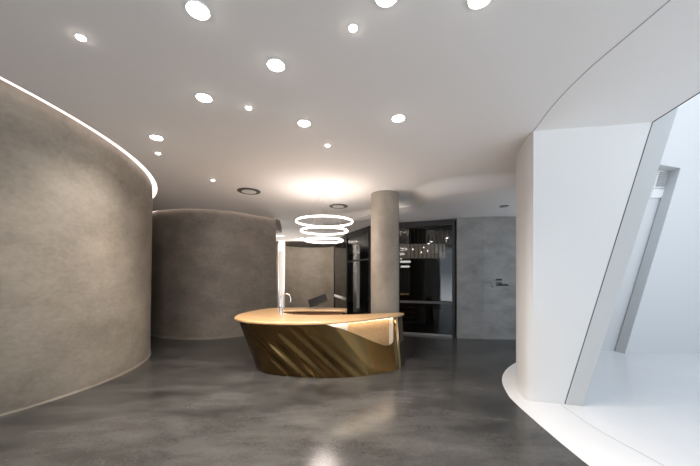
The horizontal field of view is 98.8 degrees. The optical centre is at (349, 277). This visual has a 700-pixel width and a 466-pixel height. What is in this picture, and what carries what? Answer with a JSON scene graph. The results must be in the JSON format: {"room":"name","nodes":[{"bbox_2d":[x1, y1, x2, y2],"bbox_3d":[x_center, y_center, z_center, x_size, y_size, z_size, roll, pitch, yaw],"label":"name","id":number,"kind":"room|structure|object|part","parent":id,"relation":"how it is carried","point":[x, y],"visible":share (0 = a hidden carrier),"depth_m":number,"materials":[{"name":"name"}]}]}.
{"room":"kitchen","nodes":[
{"label":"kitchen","id":0,"kind":"room"},
{"bbox_2d":[0,79,152,413],"bbox_3d":[-6.560,-0.240,3.000,6.680,3.780,12.000,0,0,0],"label":"wall","id":1,"kind":"structure","parent":0,"point":[76,210],"depth_m":3.78,"materials":[{"name":"concrete"}]},
{"bbox_2d":[0,351,150,415],"bbox_3d":[-5.100,1.635,4.919,2.464,0.030,6.030,0,0,0],"label":"baseboard","id":2,"kind":"structure","parent":1,"relation":"attached to","point":[146,359],"depth_m":4.24,"materials":[{"name":"concrete"}]},
{"bbox_2d":[0,77,156,196],"bbox_3d":[-4.890,-1.873,3.906,3.409,0.025,9.818,0,0,-9],"label":"light","id":3,"kind":"object","parent":1,"relation":"attached to","point":[144,169],"visible":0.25,"depth_m":3.92,"materials":[{"name":"white plastic"}]},
{"bbox_2d":[151,209,275,336],"bbox_3d":[-4.910,-0.240,9.600,5.181,3.780,3.200,0,0,0],"label":"wall","id":4,"kind":"structure","parent":0,"point":[210,267],"depth_m":8.17,"materials":[{"name":"brown concrete"}]},
{"bbox_2d":[151,334,243,339],"bbox_3d":[-4.484,1.615,8.691,4.347,0.070,1.406,0,0,0],"label":"baseboard","id":5,"kind":"structure","parent":4,"relation":"attached to","point":[152,335],"depth_m":8.10,"materials":[{"name":"concrete"}]},
{"bbox_2d":[278,241,284,307],"bbox_3d":[-3.060,0.000,13.420,0.260,3.300,0.200,0,0,0],"label":"trim","id":6,"kind":"structure","parent":0,"point":[281,244],"depth_m":13.32,"materials":[{"name":"white paint"}]},
{"bbox_2d":[279,250,283,307],"bbox_3d":[-3.040,0.150,13.310,0.200,2.780,0.060,0,0,0],"label":"wall light","id":7,"kind":"object","parent":6,"relation":"attached to","point":[280,251],"visible":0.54,"depth_m":13.28,"materials":[{"name":"white plastic"}]},
{"bbox_2d":[276,244,333,307],"bbox_3d":[-2.000,0.000,15.307,3.099,3.300,1.685,0,0,0],"label":"wall","id":8,"kind":"structure","parent":0,"point":[309,272],"depth_m":15.81,"materials":[{"name":"concrete"}]},
{"bbox_2d":[0,0,699,220],"bbox_3d":[-1.853,-1.875,2.680,10.906,0.090,13.760,0,0,0],"label":"ceiling","id":9,"kind":"structure","parent":0,"point":[470,86],"depth_m":2.75,"materials":[{"name":"white paint"}]},
{"bbox_2d":[75,33,86,40],"bbox_3d":[-2.043,-1.819,2.278,0.071,0.021,0.071,0,0,0],"label":"recessed light","id":10,"kind":"object","parent":9,"relation":"in","point":[80,37],"visible":1,"depth_m":2.26,"materials":[{"name":"white glass"}]},
{"bbox_2d":[149,135,163,140],"bbox_3d":[-2.520,-1.819,3.908,0.160,0.021,0.160,0,0,0],"label":"recessed light","id":11,"kind":"object","parent":9,"relation":"in","point":[155,137],"visible":1,"depth_m":3.89,"materials":[{"name":"white plastic"}]},
{"bbox_2d":[185,0,210,20],"bbox_3d":[-1.038,-1.819,2.049,0.160,0.021,0.160,0,0,0],"label":"recessed light","id":12,"kind":"object","parent":9,"relation":"in","point":[196,9],"visible":1,"depth_m":2.03,"materials":[{"name":"white plastic"}]},
{"bbox_2d":[195,93,212,102],"bbox_3d":[-1.480,-1.819,3.042,0.160,0.021,0.160,0,0,0],"label":"recessed light","id":13,"kind":"object","parent":9,"relation":"in","point":[203,97],"visible":1,"depth_m":3.02,"materials":[{"name":"white glass"}]},
{"bbox_2d":[237,188,260,194],"bbox_3d":[-2.124,-1.815,6.310,0.470,0.030,0.470,0,0,0],"label":"ceiling vent","id":14,"kind":"object","parent":9,"relation":"in","point":[250,191],"visible":1,"depth_m":6.26,"materials":[{"name":"grey metal"}]},
{"bbox_2d":[266,58,285,71],"bbox_3d":[-0.636,-1.819,2.578,0.160,0.021,0.160,0,0,0],"label":"recessed light","id":15,"kind":"object","parent":9,"relation":"in","point":[274,64],"visible":1,"depth_m":2.56,"materials":[{"name":"white glass"}]},
{"bbox_2d":[297,119,310,126],"bbox_3d":[-0.543,-1.819,3.542,0.160,0.021,0.160,0,0,0],"label":"recessed light","id":16,"kind":"object","parent":9,"relation":"in","point":[304,123],"visible":1,"depth_m":3.52,"materials":[{"name":"white plastic"}]},
{"bbox_2d":[295,188,352,243],"bbox_3d":[-0.530,-1.296,6.240,1.190,1.068,1.190,0,0,0],"label":"ring pendant light","id":17,"kind":"object","parent":9,"relation":"hanging from","point":[319,190],"visible":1,"depth_m":6.11,"materials":[{"name":"white plastic"}]},
{"bbox_2d":[329,204,347,208],"bbox_3d":[-0.292,-1.815,7.625,0.470,0.030,0.470,0,0,0],"label":"ceiling vent","id":18,"kind":"object","parent":9,"relation":"in","point":[339,206],"visible":0.98,"depth_m":7.58,"materials":[{"name":"grey metal"}]},
{"bbox_2d":[348,23,357,31],"bbox_3d":[0.022,-1.819,2.192,0.071,0.021,0.071,0,0,0],"label":"recessed light","id":19,"kind":"object","parent":9,"relation":"in","point":[352,27],"visible":1,"depth_m":2.18,"materials":[{"name":"white plastic"}]},
{"bbox_2d":[375,0,396,7],"bbox_3d":[0.237,-1.819,1.947,0.160,0.021,0.160,0,0,0],"label":"recessed light","id":20,"kind":"object","parent":9,"relation":"in","point":[382,3],"visible":1,"depth_m":1.98,"materials":[{"name":"white plastic"}]},
{"bbox_2d":[391,114,405,121],"bbox_3d":[0.555,-1.819,3.431,0.160,0.021,0.160,0,0,0],"label":"recessed light","id":21,"kind":"object","parent":9,"relation":"in","point":[399,117],"visible":1,"depth_m":3.41,"materials":[{"name":"white glass"}]},
{"bbox_2d":[467,0,490,9],"bbox_3d":[0.850,-1.819,1.961,0.160,0.021,0.160,0,0,0],"label":"recessed light","id":22,"kind":"object","parent":9,"relation":"in","point":[472,4],"visible":1,"depth_m":1.99,"materials":[{"name":"white plastic"}]},
{"bbox_2d":[0,334,699,465],"bbox_3d":[0.500,1.707,6.900,21.000,0.126,22.200,0,0,0],"label":"floor","id":23,"kind":"structure","parent":0,"point":[192,402],"depth_m":3.57,"materials":[{"name":"concrete"}]},
{"bbox_2d":[234,307,404,377],"bbox_3d":[-0.544,1.175,5.931,3.229,0.950,2.424,0,0,0],"label":"reception desk","id":24,"kind":"object","parent":23,"relation":"on","point":[301,342],"visible":0.98,"depth_m":5.03,"materials":[{"name":"gold metal"}]},
{"bbox_2d":[279,293,290,314],"bbox_3d":[-1.236,0.494,5.720,0.236,0.412,0.068,0,0,0],"label":"tap","id":25,"kind":"object","parent":24,"relation":"on","point":[280,307],"visible":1,"depth_m":5.71,"materials":[{"name":"silver metal"}]},
{"bbox_3d":[-1.225,0.419,5.720,0.214,0.262,0.025,0,0,0],"label":"spout","id":26,"kind":"part","parent":25,"relation":"part of","materials":[{"name":"silver metal"}]},
{"bbox_2d":[308,294,327,308],"bbox_3d":[-0.735,0.530,6.860,0.471,0.339,0.195,0,0,-8],"label":"screen","id":27,"kind":"object","parent":24,"relation":"on","point":[320,299],"visible":1,"depth_m":6.84,"materials":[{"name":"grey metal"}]},
{"bbox_2d":[234,307,403,324],"bbox_3d":[-0.542,0.723,5.931,3.235,0.045,2.425,0,0,0],"label":"countertop","id":28,"kind":"structure","parent":24,"relation":"on","point":[270,316],"depth_m":5.32,"materials":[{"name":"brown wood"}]},
{"bbox_3d":[0.170,1.048,5.352,1.644,0.605,0.148,0,0,-34],"label":"panel","id":29,"kind":"part","parent":24,"relation":"part of","materials":[{"name":"brown wood"}]},
{"bbox_2d":[371,190,398,313],"bbox_3d":[0.760,-0.090,6.550,0.610,3.480,0.610,0,0,0],"label":"concrete column","id":30,"kind":"structure","parent":0,"point":[384,203],"depth_m":6.28,"materials":[{"name":"grey concrete"}]},
{"bbox_2d":[276,183,515,231],"bbox_3d":[-2.581,-1.990,9.430,14.814,0.580,3.340,0,0,24],"label":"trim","id":31,"kind":"structure","parent":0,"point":[278,223],"depth_m":10.96,"materials":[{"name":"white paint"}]},
{"bbox_2d":[276,171,515,247],"bbox_3d":[-2.000,-1.770,11.149,16.000,0.300,13.702,0,0,0],"label":"ceiling","id":32,"kind":"structure","parent":0,"point":[484,203],"depth_m":7.02,"materials":[{"name":"white paint"}]},
{"bbox_2d":[455,247,455,309],"bbox_3d":[2.650,0.000,12.200,6.100,3.300,7.200,0,0,0],"label":"glass wall","id":33,"kind":"structure","parent":0,"point":[455,247],"depth_m":15.60,"materials":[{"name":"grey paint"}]},
{"bbox_2d":[334,234,346,307],"bbox_3d":[-0.410,0.000,12.550,0.075,3.290,2.845,0,0,-13],"label":"window","id":34,"kind":"structure","parent":33,"relation":"in","point":[340,249],"depth_m":12.46,"materials":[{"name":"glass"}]},
{"bbox_3d":[-0.410,-1.570,12.550,0.070,0.150,2.770,0,0,-13],"label":"head rail","id":35,"kind":"part","parent":34,"relation":"part of","materials":[{"name":"black metal"}]},
{"bbox_3d":[-0.100,0.000,11.200,0.075,3.280,0.075,0,0,-13],"label":"post","id":36,"kind":"part","parent":34,"relation":"part of","materials":[{"name":"black metal"}]},
{"bbox_2d":[347,226,369,314],"bbox_3d":[0.265,0.000,10.350,0.075,3.290,1.925,0,0,-23],"label":"window","id":37,"kind":"structure","parent":33,"relation":"in","point":[357,241],"depth_m":10.27,"materials":[{"name":"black glass"}]},
{"bbox_3d":[-0.100,0.000,11.200,0.075,3.280,0.075,0,0,-23],"label":"post","id":38,"kind":"part","parent":37,"relation":"part of","materials":[{"name":"black metal"}]},
{"bbox_3d":[0.265,-1.570,10.350,0.070,0.150,1.850,0,0,-23],"label":"head rail","id":39,"kind":"part","parent":37,"relation":"part of","materials":[{"name":"black metal"}]},
{"bbox_3d":[0.630,0.000,9.500,0.075,3.280,0.075,0,0,-23],"label":"post","id":40,"kind":"part","parent":37,"relation":"part of","materials":[{"name":"black metal"}]},
{"bbox_2d":[368,226,370,313],"bbox_3d":[1.035,0.000,9.225,1.054,3.290,0.075,0,0,34],"label":"window","id":41,"kind":"structure","parent":33,"relation":"in","point":[368,226],"depth_m":9.47,"materials":[{"name":"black glass"}]},
{"bbox_2d":[456,216,515,339],"bbox_3d":[4.071,0.000,8.248,2.277,3.300,0.407,0,0,3],"label":"wall","id":42,"kind":"structure","parent":0,"point":[485,246],"depth_m":8.07,"materials":[{"name":"grey concrete"}]},
{"bbox_2d":[399,219,454,336],"bbox_3d":[2.170,0.000,8.675,1.635,3.290,0.075,0,0,21],"label":"glass door","id":43,"kind":"structure","parent":42,"relation":"in","point":[426,248],"depth_m":8.64,"materials":[{"name":"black glass"}]},
{"bbox_3d":[2.170,-1.570,8.675,1.560,0.150,0.070,0,0,21],"label":"head rail","id":44,"kind":"part","parent":43,"relation":"part of","materials":[{"name":"black metal"}]},
{"bbox_3d":[2.170,1.620,8.675,1.560,0.050,0.060,0,0,21],"label":"sill rail","id":45,"kind":"part","parent":43,"relation":"part of","materials":[{"name":"grey metal"}]},
{"bbox_3d":[2.900,0.000,8.400,0.075,3.280,0.075,0,0,21],"label":"post","id":46,"kind":"part","parent":43,"relation":"part of","materials":[{"name":"black metal"}]},
{"bbox_2d":[490,279,508,287],"bbox_3d":[4.006,0.144,8.047,0.474,0.252,0.028,0,0,3],"label":"wall sign","id":47,"kind":"object","parent":42,"relation":"attached to","point":[498,283],"visible":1,"depth_m":8.04,"materials":[{"name":"grey metal"}]},
{"bbox_2d":[516,122,651,403],"bbox_3d":[3.018,-0.090,4.400,1.465,3.480,1.760,0,0,0],"label":"wall","id":48,"kind":"structure","parent":0,"point":[574,185],"depth_m":3.78,"materials":[{"name":"white paint"}]},
{"bbox_2d":[532,0,670,131],"bbox_3d":[2.112,-1.834,0.377,0.179,0.012,6.752,0,0,2],"label":"trim","id":49,"kind":"structure","parent":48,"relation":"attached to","point":[668,0],"depth_m":2.45,"materials":[{"name":"grey"}]},
{"bbox_2d":[561,404,663,465],"bbox_3d":[2.766,1.643,0.250,0.133,0.002,7.500,0,0,0],"label":"trim","id":50,"kind":"structure","parent":48,"relation":"attached to","point":[561,404],"depth_m":3.04,"materials":[{"name":"grey"}]},
{"bbox_2d":[564,107,677,405],"bbox_3d":[3.437,-0.699,3.714,1.368,4.698,0.251,0,0,27],"label":"trim","id":51,"kind":"structure","parent":48,"relation":"attached to","point":[657,140],"depth_m":3.66,"materials":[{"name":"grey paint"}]},
{"bbox_2d":[653,92,699,121],"bbox_3d":[3.351,-1.878,1.762,0.066,0.104,3.537,0,0,6],"label":"trim","id":52,"kind":"structure","parent":48,"relation":"attached to","point":[699,92],"depth_m":3.19,"materials":[{"name":"grey"}]},
{"bbox_2d":[600,170,660,350],"bbox_3d":[6.320,-1.650,6.810,2.140,6.600,0.100,0,0,0],"label":"wall","id":53,"kind":"structure","parent":0,"point":[611,338],"depth_m":6.76,"materials":[{"name":"white paint"}]},
{"bbox_2d":[649,170,668,197],"bbox_3d":[6.950,-2.105,6.730,0.440,0.610,0.060,0,0,0],"label":"air vent","id":54,"kind":"object","parent":53,"relation":"in","point":[657,191],"visible":0.97,"depth_m":6.71,"materials":[{"name":"white plastic"}]},
{"bbox_3d":[6.885,-1.895,6.737,0.310,0.190,0.045,0,0,0],"label":"plate","id":55,"kind":"part","parent":54,"relation":"part of","materials":[{"name":"white plastic"}]},
{"bbox_3d":[6.985,-2.210,6.742,0.370,0.400,0.035,0,0,0],"label":"frame","id":56,"kind":"part","parent":54,"relation":"part of","materials":[{"name":"white plastic"}]},
{"bbox_2d":[625,93,699,353],"bbox_3d":[8.075,-1.650,6.625,5.650,6.600,0.250,0,0,0],"label":"wall","id":57,"kind":"structure","parent":0,"point":[667,321],"depth_m":6.50,"materials":[{"name":"white paint"}]},
{"bbox_2d":[615,168,680,353],"bbox_3d":[6.558,-0.365,6.617,1.225,4.030,0.233,0,0,0],"label":"trim","id":58,"kind":"structure","parent":57,"relation":"attached to","point":[672,178],"depth_m":6.60,"materials":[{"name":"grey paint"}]}
]}

